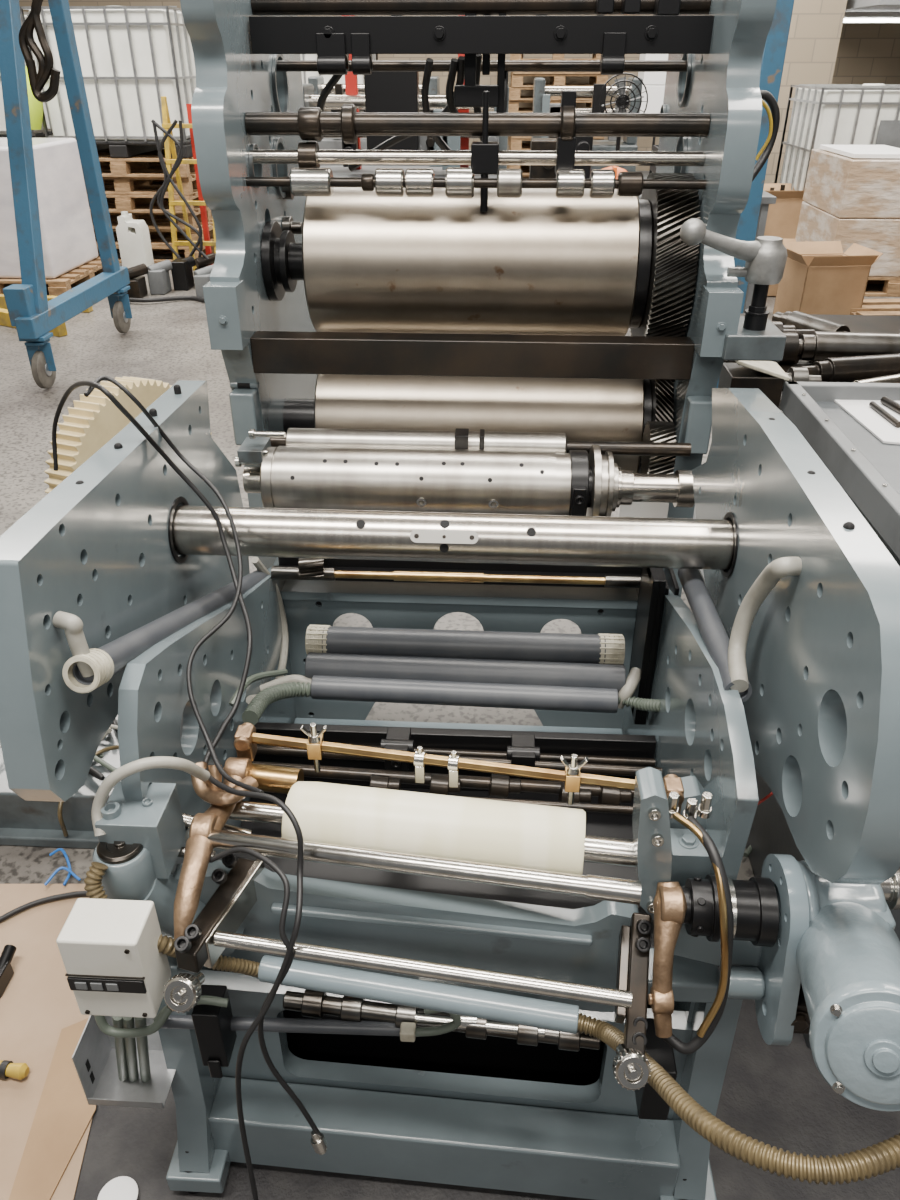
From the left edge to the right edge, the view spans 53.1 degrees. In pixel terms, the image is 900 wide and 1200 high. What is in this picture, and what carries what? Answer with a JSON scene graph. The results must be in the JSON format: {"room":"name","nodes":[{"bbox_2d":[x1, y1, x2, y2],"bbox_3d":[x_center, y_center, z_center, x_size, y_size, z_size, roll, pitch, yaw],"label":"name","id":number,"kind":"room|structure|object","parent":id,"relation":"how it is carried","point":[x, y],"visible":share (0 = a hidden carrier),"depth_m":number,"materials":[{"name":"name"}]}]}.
{"room":"print shop","nodes":[
{"label":"print shop","id":0,"kind":"room"},
{"bbox_2d":[0,249,899,883],"bbox_3d":[0.247,-1.673,5.989,18.000,0.100,18.000,2,31,3],"label":"floor","id":1,"kind":"structure","parent":0,"point":[166,341],"depth_m":4.89,"materials":[{"name":"concrete"}]},
{"bbox_2d":[0,308,67,336],"bbox_3d":[-2.917,-1.917,6.200,0.730,0.100,0.070,17,35,26],"label":"bar","id":2,"kind":"object","parent":1,"relation":"on","point":[61,330],"visible":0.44,"depth_m":6.22,"materials":[{"name":"yellow paint"}]},
{"bbox_2d":[0,294,92,312],"bbox_3d":[-3.031,-2.199,6.669,0.768,0.100,0.070,4,31,6],"label":"bar","id":3,"kind":"object","parent":1,"relation":"on","point":[2,299],"visible":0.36,"depth_m":6.65,"materials":[{"name":"yellow paint"}]},
{"bbox_2d":[0,884,93,1199],"bbox_3d":[-0.811,0.815,1.739,0.314,0.004,0.903,-14,34,-22],"label":"cardboard sheet","id":4,"kind":"object","parent":1,"relation":"on","point":[38,1001],"visible":0.44,"depth_m":1.75,"materials":[{"name":"cardboard"}]},
{"bbox_2d":[0,944,16,997],"bbox_3d":[-0.906,0.742,1.804,0.042,0.052,0.094,2,31,3],"label":"tool","id":5,"kind":"object","parent":4,"relation":"on","point":[6,970],"visible":1,"depth_m":1.80,"materials":[{"name":"black"}]},
{"bbox_2d":[0,1060,28,1079],"bbox_3d":[-0.799,0.855,1.637,0.064,0.029,0.029,4,31,6],"label":"screwdriver","id":6,"kind":"object","parent":4,"relation":"on","point":[19,1071],"visible":1,"depth_m":1.63,"materials":[{"name":"yellow paint"}]},
{"bbox_2d":[0,891,86,921],"bbox_3d":[-0.894,0.668,1.963,0.242,0.011,0.040,-13,33,-21],"label":"cable","id":7,"kind":"object","parent":4,"relation":"on","point":[17,910],"visible":0.8,"depth_m":1.97,"materials":[{"name":"black rubber"}]},
{"bbox_2d":[9,1018,95,1199],"bbox_3d":[-0.677,0.899,1.590,0.104,0.003,0.376,-2,31,-4],"label":"cardboard sheet","id":8,"kind":"object","parent":4,"relation":"on","point":[63,1114],"visible":0.75,"depth_m":1.56,"materials":[{"name":"cardboard"}]},
{"bbox_2d":[0,257,102,295],"bbox_3d":[-3.519,-2.652,7.383,1.200,0.142,1.040,2,31,3],"label":"pallet","id":9,"kind":"object","parent":1,"relation":"on","point":[57,286],"visible":0.43,"depth_m":7.06,"materials":[{"name":"brown wood"}]},
{"bbox_2d":[0,138,97,278],"bbox_3d":[-3.544,-3.108,7.111,1.050,0.917,0.900,2,31,3],"label":"box","id":10,"kind":"object","parent":9,"relation":"on","point":[67,231],"visible":0.69,"depth_m":6.93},
{"bbox_2d":[0,715,119,848],"bbox_3d":[-1.457,0.408,2.292,1.840,0.140,0.410,2,31,3],"label":"machine part","id":11,"kind":"object","parent":1,"relation":"on","point":[22,822],"visible":0.02,"depth_m":2.12,"materials":[{"name":"grey metal"}]},
{"bbox_2d":[44,848,80,885],"bbox_3d":[-0.879,0.607,2.053,0.079,0.021,0.104,-7,32,-12],"label":"wire bundle","id":12,"kind":"object","parent":1,"relation":"on","point":[68,869],"visible":1,"depth_m":2.03,"materials":[{"name":"blue"}]},
{"bbox_2d":[0,0,131,388],"bbox_3d":[-2.064,-2.553,4.969,0.541,2.438,1.429,2,31,3],"label":"gantry hoist","id":13,"kind":"object","parent":1,"relation":"on","point":[33,316],"visible":1,"depth_m":4.86,"materials":[{"name":"metal"}]},
{"bbox_2d":[58,745,118,836],"bbox_3d":[-0.855,0.439,2.140,0.079,0.165,0.207,24,38,34],"label":"cable","id":14,"kind":"object","parent":1,"relation":"on","point":[60,805],"visible":0.43,"depth_m":2.09,"materials":[{"name":"brown rubber"}]},
{"bbox_2d":[89,766,104,779],"bbox_3d":[-0.921,0.380,2.157,0.281,0.036,0.069,22,37,32],"label":"cable","id":15,"kind":"object","parent":1,"relation":"on","point":[95,773],"visible":0.23,"depth_m":2.09,"materials":[{"name":"black rubber"}]},
{"bbox_2d":[93,751,115,771],"bbox_3d":[-0.779,0.403,2.120,0.067,0.032,0.223,-25,39,-35],"label":"cable","id":16,"kind":"object","parent":1,"relation":"on","point":[97,759],"visible":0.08,"depth_m":2.13,"materials":[{"name":"grey plastic"}]},
{"bbox_2d":[44,376,211,738],"bbox_3d":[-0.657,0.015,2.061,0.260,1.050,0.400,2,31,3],"label":"wheel","id":17,"kind":"object","parent":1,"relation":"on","point":[94,420],"visible":0.25,"depth_m":1.74,"materials":[{"name":"plastic"}]},
{"bbox_2d":[116,211,153,267],"bbox_3d":[-2.754,-3.130,7.855,0.220,0.475,0.180,2,31,3],"label":"jerrycan","id":18,"kind":"object","parent":1,"relation":"on","point":[133,236],"visible":0.88,"depth_m":7.79,"materials":[{"name":"plastic"}]},
{"bbox_2d":[126,263,147,297],"bbox_3d":[-2.444,-2.488,7.016,0.179,0.238,0.194,2,31,3],"label":"machine","id":19,"kind":"object","parent":1,"relation":"on","point":[138,287],"visible":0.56,"depth_m":6.97,"materials":[{"name":"metal"}]},
{"bbox_2d":[95,231,214,262],"bbox_3d":[-2.841,-3.408,8.640,1.200,0.142,1.040,2,31,3],"label":"pallet","id":20,"kind":"object","parent":1,"relation":"on","point":[155,249],"visible":0.1,"depth_m":8.49,"materials":[{"name":"brown wood"}]},
{"bbox_2d":[92,214,213,246],"bbox_3d":[-2.794,-3.545,8.588,1.200,0.142,1.040,1,31,2],"label":"pallet","id":21,"kind":"object","parent":20,"relation":"on","point":[153,233],"visible":0.13,"depth_m":8.42,"materials":[{"name":"brown wood"}]},
{"bbox_2d":[89,198,211,229],"bbox_3d":[-2.865,-3.670,8.517,1.200,0.142,1.040,2,31,3],"label":"pallet","id":22,"kind":"object","parent":21,"relation":"on","point":[142,216],"visible":0.17,"depth_m":8.23,"materials":[{"name":"brown wood"}]},
{"bbox_2d":[87,182,198,212],"bbox_3d":[-2.857,-3.763,8.393,1.200,0.142,1.040,2,31,3],"label":"pallet","id":23,"kind":"object","parent":22,"relation":"on","point":[127,203],"visible":0.21,"depth_m":7.97,"materials":[{"name":"brown wood"}]},
{"bbox_2d":[84,166,196,194],"bbox_3d":[-2.844,-3.902,8.344,1.200,0.142,1.040,2,31,3],"label":"pallet","id":24,"kind":"object","parent":23,"relation":"on","point":[122,185],"visible":0.35,"depth_m":7.92,"materials":[{"name":"brown wood"}]},
{"bbox_2d":[83,149,194,177],"bbox_3d":[-2.842,-4.010,8.244,1.200,0.142,1.040,2,31,3],"label":"pallet","id":25,"kind":"object","parent":24,"relation":"on","point":[119,167],"visible":0.28,"depth_m":7.83,"materials":[{"name":"brown wood"}]},
{"bbox_2d":[20,6,195,157],"bbox_3d":[-2.841,-4.569,7.942,1.220,1.120,1.020,2,31,3],"label":"tank","id":26,"kind":"object","parent":25,"relation":"on","point":[131,57],"visible":0.67,"depth_m":7.51,"materials":[{"name":"plastic"}]},
{"bbox_2d":[25,66,42,129],"bbox_3d":[-3.531,-4.188,7.513,0.240,0.465,0.234,2,31,3],"label":"vest","id":27,"kind":"object","parent":26,"relation":"hanging from","point":[35,107],"visible":0.2,"depth_m":7.50,"materials":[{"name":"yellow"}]},
{"bbox_2d":[147,260,172,294],"bbox_3d":[-2.295,-2.566,7.147,0.179,0.238,0.194,2,31,3],"label":"machine","id":28,"kind":"object","parent":1,"relation":"on","point":[158,275],"visible":0.95,"depth_m":7.09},
{"bbox_2d":[118,296,204,302],"bbox_3d":[-2.069,-2.307,6.899,1.104,0.041,0.156,-1,31,-2],"label":"cable","id":29,"kind":"object","parent":1,"relation":"on","point":[172,298],"visible":0.59,"depth_m":6.87,"materials":[{"name":"black rubber"}]},
{"bbox_2d":[150,96,215,270],"bbox_3d":[-2.123,-3.344,7.362,0.522,1.356,0.607,2,31,3],"label":"step ladder","id":30,"kind":"object","parent":1,"relation":"on","point":[168,140],"visible":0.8,"depth_m":7.21,"materials":[{"name":"yellow paint"}]},
{"bbox_2d":[171,256,195,290],"bbox_3d":[-2.147,-2.645,7.277,0.179,0.238,0.194,2,31,3],"label":"machine","id":31,"kind":"object","parent":1,"relation":"on","point":[182,272],"visible":0.92,"depth_m":7.22,"materials":[{"name":"black"}]},
{"bbox_2d":[194,264,213,297],"bbox_3d":[-1.884,-2.473,6.991,0.179,0.238,0.194,2,31,3],"label":"machine","id":32,"kind":"object","parent":1,"relation":"on","point":[201,276],"visible":0.54,"depth_m":6.91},
{"bbox_2d":[195,253,215,269],"bbox_3d":[-1.999,-2.723,7.408,0.179,0.238,0.194,2,31,3],"label":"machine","id":33,"kind":"object","parent":1,"relation":"on","point":[201,262],"visible":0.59,"depth_m":7.35,"materials":[{"name":"metal"}]},
{"bbox_2d":[308,76,439,165],"bbox_3d":[-0.764,-4.699,9.519,1.300,1.450,0.750,2,31,3],"label":"machine","id":34,"kind":"object","parent":1,"relation":"on","point":[317,81],"visible":0.05,"depth_m":9.16,"materials":[{"name":"metal"}]},
{"bbox_2d":[302,15,508,177],"bbox_3d":[-0.341,-3.260,6.444,1.500,2.150,0.850,2,31,3],"label":"machine","id":35,"kind":"object","parent":1,"relation":"on","point":[384,91],"visible":0.26,"depth_m":6.16,"materials":[{"name":"metal"}]},
{"bbox_2d":[0,0,899,1199],"bbox_3d":[0.109,-0.595,1.476,1.233,2.700,2.178,2,31,3],"label":"press","id":36,"kind":"object","parent":1,"relation":"on","point":[512,941],"visible":1,"depth_m":1.45,"materials":[{"name":"grey metal"}]},
{"bbox_2d":[72,1015,175,1108],"bbox_3d":[-0.478,0.664,1.334,0.113,0.147,0.090,2,31,3],"label":"cable tray","id":37,"kind":"object","parent":36,"relation":"on","point":[111,1071],"depth_m":1.35,"materials":[{"name":"metal"}]},
{"bbox_2d":[84,376,263,792],"bbox_3d":[-0.337,-0.046,1.269,0.161,0.430,0.523,-18,35,-27],"label":"cable","id":38,"kind":"object","parent":36,"relation":"on","point":[98,380],"visible":0.98,"depth_m":1.33,"materials":[{"name":"black rubber"}]},
{"bbox_2d":[52,381,303,1199],"bbox_3d":[-0.400,0.198,1.436,0.213,1.039,0.921,-15,34,-23],"label":"cable","id":39,"kind":"object","parent":36,"relation":"on","point":[281,804],"visible":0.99,"depth_m":1.26,"materials":[{"name":"black rubber"}]},
{"bbox_2d":[209,847,321,1136],"bbox_3d":[-0.239,0.543,1.222,0.074,0.481,0.160,-16,35,-25],"label":"cable","id":40,"kind":"object","parent":36,"relation":"hanging from","point":[246,850],"visible":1,"depth_m":1.14,"materials":[{"name":"black rubber"}]},
{"bbox_2d":[311,1130,327,1154],"bbox_3d":[-0.188,0.778,1.291,0.025,0.037,0.020,22,38,32],"label":"plug","id":41,"kind":"object","parent":40,"relation":"attached to","point":[319,1144],"visible":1,"depth_m":1.28,"materials":[{"name":"metal"}]},
{"bbox_2d":[294,718,622,733],"bbox_3d":[0.009,0.356,1.902,0.740,0.030,0.310,2,31,3],"label":"drip tray","id":42,"kind":"object","parent":36,"relation":"on","point":[298,720],"depth_m":2.02,"materials":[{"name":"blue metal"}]},
{"bbox_2d":[74,966,899,1199],"bbox_3d":[0.216,0.950,1.522,1.720,0.003,1.250,2,31,3],"label":"rubber mat","id":43,"kind":"object","parent":1,"relation":"on","point":[778,1096],"visible":0.17,"depth_m":1.54,"materials":[{"name":"rubber"}]},
{"bbox_2d":[97,1176,137,1199],"bbox_3d":[-0.540,0.972,1.464,0.064,0.008,0.064,2,31,3],"label":"lid","id":44,"kind":"object","parent":43,"relation":"on","point":[122,1187],"visible":1,"depth_m":1.47,"materials":[{"name":"plastic"}]},
{"bbox_2d":[531,77,642,171],"bbox_3d":[1.301,-4.334,8.911,1.000,1.450,0.750,2,31,3],"label":"machine","id":45,"kind":"object","parent":1,"relation":"on","point":[542,93],"visible":0.19,"depth_m":8.52,"materials":[{"name":"grey metal"}]},
{"bbox_2d":[598,73,647,166],"bbox_3d":[1.434,-3.696,7.796,0.412,1.506,0.400,2,31,3],"label":"pedestal fan","id":46,"kind":"object","parent":1,"relation":"on","point":[622,101],"visible":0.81,"depth_m":7.43,"materials":[{"name":"black"}]},
{"bbox_2d":[635,137,652,178],"bbox_3d":[2.582,-4.897,10.334,1.160,0.950,0.860,2,31,3],"label":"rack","id":47,"kind":"object","parent":1,"relation":"on","point":[645,173],"visible":0.02,"depth_m":10.38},
{"bbox_2d":[636,171,652,178],"bbox_3d":[2.582,-4.871,10.350,1.100,0.040,0.800,2,31,3],"label":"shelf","id":48,"kind":"object","parent":47,"relation":"attached to","point":[645,173],"depth_m":10.43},
{"bbox_2d":[640,85,664,112],"bbox_3d":[2.310,-5.458,9.956,0.500,0.419,0.500,2,31,3],"label":"carton","id":49,"kind":"object","parent":47,"relation":"on","point":[655,92],"visible":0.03,"depth_m":9.70,"materials":[{"name":"cardboard"}]},
{"bbox_2d":[638,54,667,84],"bbox_3d":[2.380,-5.807,9.742,0.600,0.399,0.500,2,31,3],"label":"carton","id":50,"kind":"object","parent":49,"relation":"on","point":[649,78],"visible":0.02,"depth_m":9.60,"materials":[{"name":"cardboard"}]},
{"bbox_2d":[638,190,776,313],"bbox_3d":[1.209,-2.205,5.903,1.500,0.900,0.700,2,31,3],"label":"trolley","id":51,"kind":"object","parent":1,"relation":"on","point":[767,198],"visible":0.15,"depth_m":5.44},
{"bbox_2d":[529,138,556,178],"bbox_3d":[0.606,-2.689,5.561,0.220,0.280,0.250,2,31,3],"label":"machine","id":52,"kind":"object","parent":51,"relation":"on","point":[537,144],"visible":0.33,"depth_m":5.50,"materials":[{"name":"metal"}]},
{"bbox_2d":[574,137,592,178],"bbox_3d":[0.805,-2.735,5.521,0.120,0.400,0.250,2,31,3],"label":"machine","id":53,"kind":"object","parent":51,"relation":"on","point":[582,143],"visible":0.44,"depth_m":5.42,"materials":[{"name":"black"}]},
{"bbox_2d":[603,166,626,178],"bbox_3d":[1.004,-2.605,5.558,0.300,0.139,0.298,2,31,3],"label":"hard hat","id":54,"kind":"object","parent":51,"relation":"on","point":[616,169],"visible":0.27,"depth_m":5.48,"materials":[{"name":"orange plastic"}]},
{"bbox_2d":[649,137,658,173],"bbox_3d":[1.480,-2.695,5.504,0.450,0.349,0.350,2,31,3],"label":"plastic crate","id":55,"kind":"object","parent":51,"relation":"on","point":[654,147],"visible":0.05,"depth_m":5.59,"materials":[{"name":"black plastic"}]},
{"bbox_2d":[743,845,751,856],"bbox_3d":[0.760,0.474,2.243,0.049,0.027,0.452,9,32,14],"label":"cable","id":56,"kind":"object","parent":1,"relation":"on","point":[748,851],"visible":0.11,"depth_m":2.07,"materials":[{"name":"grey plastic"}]},
{"bbox_2d":[716,0,793,387],"bbox_3d":[1.508,-3.305,3.763,0.240,4.990,0.240,2,31,3],"label":"column","id":57,"kind":"structure","parent":1,"relation":"on","point":[773,58],"depth_m":4.24,"materials":[{"name":"metal"}]},
{"bbox_2d":[763,183,803,238],"bbox_3d":[3.067,-3.618,8.569,0.620,0.576,0.540,-1,31,-2],"label":"cardboard box","id":58,"kind":"object","parent":1,"relation":"on","point":[782,221],"visible":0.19,"depth_m":8.36,"materials":[{"name":"cardboard"}]},
{"bbox_2d":[767,239,807,296],"bbox_3d":[2.575,-2.638,7.151,0.540,0.356,0.540,2,31,3],"label":"cardboard box","id":59,"kind":"object","parent":1,"relation":"on","point":[772,290],"visible":0.02,"depth_m":7.05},
{"bbox_2d":[693,314,899,582],"bbox_3d":[1.563,-0.274,2.689,1.600,0.900,0.950,2,31,3],"label":"bench","id":60,"kind":"object","parent":1,"relation":"on","point":[856,323],"visible":0.02,"depth_m":2.78,"materials":[{"name":"metal"}]},
{"bbox_2d":[718,361,789,406],"bbox_3d":[0.722,-0.530,2.137,0.133,0.108,0.120,2,31,3],"label":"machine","id":61,"kind":"object","parent":60,"relation":"on","point":[769,377],"visible":0.61,"depth_m":2.09,"materials":[{"name":"metal"}]},
{"bbox_2d":[771,321,795,332],"bbox_3d":[0.905,-0.735,2.505,0.100,0.080,0.090,2,31,3],"label":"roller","id":62,"kind":"object","parent":60,"relation":"on","point":[778,324],"visible":0.14,"depth_m":2.48,"materials":[{"name":"metal"}]},
{"bbox_2d":[776,332,802,363],"bbox_3d":[0.908,-0.673,2.402,0.100,0.080,0.090,2,31,3],"label":"roller","id":63,"kind":"object","parent":60,"relation":"on","point":[793,349],"visible":0.48,"depth_m":2.37,"materials":[{"name":"metal"}]},
{"bbox_2d":[783,325,814,337],"bbox_3d":[0.932,-0.745,2.541,0.192,0.060,0.064,2,31,3],"label":"roller","id":64,"kind":"object","parent":60,"relation":"on","point":[799,332],"visible":0.09,"depth_m":2.52,"materials":[{"name":"metal"}]},
{"bbox_2d":[782,367,821,391],"bbox_3d":[0.840,-0.524,2.161,0.090,0.072,0.083,2,31,3],"label":"roller","id":65,"kind":"object","parent":60,"relation":"on","point":[796,374],"visible":0.39,"depth_m":2.13,"materials":[{"name":"metal"}]},
{"bbox_2d":[772,311,849,331],"bbox_3d":[1.046,-0.774,2.579,0.071,0.070,0.317,-13,33,-21],"label":"roller","id":66,"kind":"object","parent":60,"relation":"on","point":[800,320],"visible":0.46,"depth_m":2.57,"materials":[{"name":"metal"}]},
{"bbox_2d":[799,331,899,363],"bbox_3d":[1.086,-0.666,2.386,0.386,0.084,0.084,3,31,5],"label":"roller","id":67,"kind":"object","parent":60,"relation":"on","point":[818,345],"visible":0.69,"depth_m":2.35,"materials":[{"name":"metal"}]},
{"bbox_2d":[801,353,899,381],"bbox_3d":[1.050,-0.583,2.268,0.362,0.064,0.065,-6,32,-10],"label":"roller","id":68,"kind":"object","parent":60,"relation":"on","point":[853,368],"visible":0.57,"depth_m":2.23,"materials":[{"name":"metal"}]},
{"bbox_2d":[853,374,899,382],"bbox_3d":[1.036,-0.517,2.176,0.285,0.044,0.044,-12,33,-20],"label":"roller","id":69,"kind":"object","parent":60,"relation":"on","point":[895,378],"visible":0.09,"depth_m":2.16,"materials":[{"name":"metal"}]},
{"bbox_2d":[746,381,899,1048],"bbox_3d":[1.020,0.201,1.779,0.678,1.023,0.845,2,31,3],"label":"base cabinet","id":70,"kind":"object","parent":1,"relation":"on","point":[866,468],"visible":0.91,"depth_m":1.71,"materials":[{"name":"metal"}]},
{"bbox_2d":[834,400,899,444],"bbox_3d":[0.857,-0.381,1.821,0.154,0.004,0.348,9,32,14],"label":"paper sheet","id":71,"kind":"object","parent":70,"relation":"on","point":[881,428],"visible":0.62,"depth_m":1.78,"materials":[{"name":"white"}]},
{"bbox_2d":[869,401,899,427],"bbox_3d":[0.864,-0.369,1.787,0.012,0.012,0.123,-1,31,-1],"label":"rod","id":72,"kind":"object","parent":71,"relation":"on","point":[872,404],"visible":1,"depth_m":1.78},
{"bbox_2d":[880,396,899,413],"bbox_3d":[0.900,-0.393,1.823,0.016,0.016,0.074,-5,31,-8],"label":"rod","id":73,"kind":"object","parent":71,"relation":"on","point":[886,401],"visible":1,"depth_m":1.82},
{"bbox_2d":[773,241,882,314],"bbox_3d":[2.574,-2.182,6.256,0.560,0.496,0.540,-3,31,-5],"label":"cardboard box","id":74,"kind":"object","parent":1,"relation":"on","point":[816,279],"visible":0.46,"depth_m":6.10,"materials":[{"name":"cardboard"}]},
{"bbox_2d":[850,299,899,315],"bbox_3d":[3.346,-1.829,6.012,1.200,0.142,1.040,-1,31,-2],"label":"pallet","id":75,"kind":"object","parent":1,"relation":"on","point":[869,306],"visible":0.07,"depth_m":6.16,"materials":[{"name":"brown wood"}]},
{"bbox_2d":[864,277,899,296],"bbox_3d":[3.525,-2.709,7.478,1.200,0.142,1.040,2,31,3],"label":"pallet","id":76,"kind":"object","parent":1,"relation":"on","point":[891,288],"visible":0.12,"depth_m":7.06,"materials":[{"name":"brown wood"}]},
{"bbox_2d":[795,201,899,276],"bbox_3d":[3.255,-2.958,7.345,0.560,0.420,1.000,2,31,3],"label":"carton","id":77,"kind":"object","parent":76,"relation":"on","point":[814,224],"visible":0.44,"depth_m":6.92,"materials":[{"name":"cardboard"}]},
{"bbox_2d":[803,149,899,218],"bbox_3d":[3.255,-3.311,7.132,0.560,0.400,1.000,2,31,3],"label":"carton","id":78,"kind":"object","parent":77,"relation":"on","point":[842,186],"visible":0.85,"depth_m":6.77,"materials":[{"name":"cardboard"}]},
{"bbox_2d":[820,145,899,158],"bbox_3d":[3.275,-3.499,7.018,0.520,0.030,0.850,2,31,3],"label":"sheet","id":79,"kind":"object","parent":78,"relation":"on","point":[853,151],"visible":1,"depth_m":6.90,"materials":[{"name":"white paper"}]},
{"bbox_3d":[-4.408,-3.760,9.226,1.200,0.142,1.040,2,31,3],"label":"pallet","id":80,"kind":"object","parent":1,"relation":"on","visible":0},
{"bbox_3d":[-4.408,-3.883,9.151,1.200,0.142,1.040,2,31,3],"label":"pallet","id":81,"kind":"object","parent":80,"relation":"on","visible":0},
{"bbox_3d":[-4.408,-4.006,9.077,1.200,0.142,1.040,2,31,3],"label":"pallet","id":82,"kind":"object","parent":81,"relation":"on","visible":0},
{"bbox_3d":[-4.408,-4.130,9.003,1.200,0.142,1.040,2,31,3],"label":"pallet","id":83,"kind":"object","parent":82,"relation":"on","visible":0},
{"bbox_3d":[-4.408,-4.253,8.929,1.200,0.142,1.040,2,31,3],"label":"pallet","id":84,"kind":"object","parent":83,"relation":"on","visible":0},
{"bbox_3d":[-4.408,-4.377,8.855,1.200,0.142,1.040,2,31,3],"label":"pallet","id":85,"kind":"object","parent":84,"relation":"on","visible":0},
{"bbox_2d":[0,12,52,137],"bbox_3d":[-4.408,-4.921,8.528,1.220,1.120,1.020,2,31,3],"label":"tank","id":86,"kind":"object","parent":85,"relation":"on","point":[35,133],"visible":0.07,"depth_m":8.32,"materials":[{"name":"white plastic"}]},
{"bbox_3d":[-1.491,-4.867,11.069,1.200,0.142,1.040,2,31,3],"label":"pallet","id":87,"kind":"object","parent":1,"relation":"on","visible":0},
{"bbox_3d":[-1.491,-4.990,10.995,1.200,0.142,1.040,2,31,3],"label":"pallet","id":88,"kind":"object","parent":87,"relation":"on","visible":0},
{"bbox_3d":[-1.491,-5.114,10.920,1.200,0.142,1.040,2,31,3],"label":"pallet","id":89,"kind":"object","parent":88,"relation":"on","visible":0},
{"bbox_3d":[-1.491,-5.237,10.846,1.200,0.142,1.040,2,31,3],"label":"pallet","id":90,"kind":"object","parent":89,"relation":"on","visible":0},
{"bbox_3d":[-1.491,-5.361,10.772,1.200,0.142,1.040,2,31,3],"label":"pallet","id":91,"kind":"object","parent":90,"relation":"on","visible":0},
{"bbox_2d":[300,54,377,94],"bbox_3d":[-1.491,-5.905,10.445,1.220,1.120,1.020,2,31,3],"label":"tank","id":92,"kind":"object","parent":91,"relation":"on","point":[305,75],"visible":0.02,"depth_m":9.95,"materials":[{"name":"white plastic"}]},
{"bbox_3d":[1.394,-5.666,12.398,1.200,0.142,1.040,2,31,3],"label":"pallet","id":93,"kind":"object","parent":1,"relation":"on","visible":0},
{"bbox_2d":[507,168,529,178],"bbox_3d":[1.365,-5.790,12.325,1.200,0.142,1.040,1,31,2],"label":"pallet","id":94,"kind":"object","parent":93,"relation":"on","point":[523,176],"visible":0.02,"depth_m":12.65,"materials":[{"name":"brown wood"}]},
{"bbox_2d":[507,165,529,174],"bbox_3d":[1.394,-5.913,12.250,1.200,0.142,1.040,1,31,1],"label":"pallet","id":95,"kind":"object","parent":94,"relation":"on","point":[508,166],"visible":0.12,"depth_m":11.85,"materials":[{"name":"brown wood"}]},
{"bbox_3d":[1.418,-6.036,12.175,1.200,0.142,1.040,1,31,1],"label":"pallet","id":96,"kind":"object","parent":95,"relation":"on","visible":0},
{"bbox_2d":[508,136,603,150],"bbox_3d":[1.401,-6.159,12.101,1.200,0.142,1.040,1,31,1],"label":"pallet","id":97,"kind":"object","parent":96,"relation":"on","point":[514,144],"visible":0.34,"depth_m":11.68,"materials":[{"name":"brown wood"}]},
{"bbox_2d":[511,136,603,138],"bbox_3d":[1.408,-6.283,12.027,1.200,0.142,1.040,1,31,2],"label":"pallet","id":98,"kind":"object","parent":97,"relation":"on","point":[512,137],"visible":0.06,"depth_m":11.62,"materials":[{"name":"brown wood"}]},
{"bbox_3d":[1.372,-6.407,11.954,1.200,0.142,1.040,3,31,4],"label":"pallet","id":99,"kind":"object","parent":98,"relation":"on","visible":0},
{"bbox_2d":[508,100,591,112],"bbox_3d":[1.365,-6.531,11.880,1.200,0.142,1.040,2,31,3],"label":"pallet","id":100,"kind":"object","parent":99,"relation":"on","point":[513,104],"visible":0.23,"depth_m":11.46,"materials":[{"name":"brown wood"}]},
{"bbox_2d":[509,86,591,100],"bbox_3d":[1.362,-6.654,11.806,1.200,0.142,1.040,1,31,1],"label":"pallet","id":101,"kind":"object","parent":100,"relation":"on","point":[514,92],"visible":0.2,"depth_m":11.39,"materials":[{"name":"brown wood"}]},
{"bbox_2d":[510,73,607,86],"bbox_3d":[1.399,-6.777,11.731,1.200,0.142,1.040,1,31,2],"label":"pallet","id":102,"kind":"object","parent":101,"relation":"on","point":[516,79],"visible":0.76,"depth_m":11.30,"materials":[{"name":"brown wood"}]},
{"bbox_2d":[511,72,599,73],"bbox_3d":[1.404,-6.900,11.656,1.200,0.142,1.040,1,31,2],"label":"pallet","id":103,"kind":"object","parent":102,"relation":"on","point":[511,72],"visible":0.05,"depth_m":11.24,"materials":[{"name":"brown wood"}]},
{"bbox_2d":[510,54,600,59],"bbox_3d":[1.393,-7.024,11.583,1.200,0.142,1.040,3,31,5],"label":"pallet","id":104,"kind":"object","parent":103,"relation":"on","point":[512,56],"visible":0.24,"depth_m":11.18,"materials":[{"name":"brown wood"}]},
{"bbox_3d":[3.886,-3.587,8.939,1.200,0.142,1.040,2,31,3],"label":"pallet","id":105,"kind":"object","parent":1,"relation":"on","visible":0},
{"bbox_3d":[3.886,-3.711,8.865,1.200,0.142,1.040,2,31,3],"label":"pallet","id":106,"kind":"object","parent":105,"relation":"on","visible":0},
{"bbox_2d":[774,83,899,189],"bbox_3d":[3.886,-4.249,8.532,1.220,1.120,1.035,2,31,3],"label":"tank","id":107,"kind":"object","parent":106,"relation":"on","point":[868,113],"visible":0.52,"depth_m":8.04,"materials":[{"name":"white plastic"}]},
{"bbox_2d":[19,0,899,170],"bbox_3d":[0.697,-8.283,12.037,18.000,5.000,0.200,2,31,3],"label":"wall","id":108,"kind":"structure","parent":0,"point":[867,52],"depth_m":12.30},
{"bbox_2d":[843,12,899,22],"bbox_3d":[5.144,-6.659,10.287,1.400,0.100,0.120,2,31,3],"label":"fluorescent light","id":109,"kind":"object","parent":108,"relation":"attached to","point":[864,17],"visible":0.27,"depth_m":10.29,"materials":[{"name":"white plastic"}]},
{"bbox_2d":[844,0,899,18],"bbox_3d":[6.896,-6.788,10.220,5.175,0.190,3.600,2,31,3],"label":"trim","id":110,"kind":"structure","parent":108,"relation":"attached to","point":[852,5],"depth_m":9.37,"materials":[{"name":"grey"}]},
{"bbox_2d":[764,0,846,183],"bbox_3d":[3.888,-6.684,9.473,0.562,4.900,0.500,2,31,3],"label":"wall pillar","id":111,"kind":"structure","parent":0,"point":[815,30],"depth_m":9.66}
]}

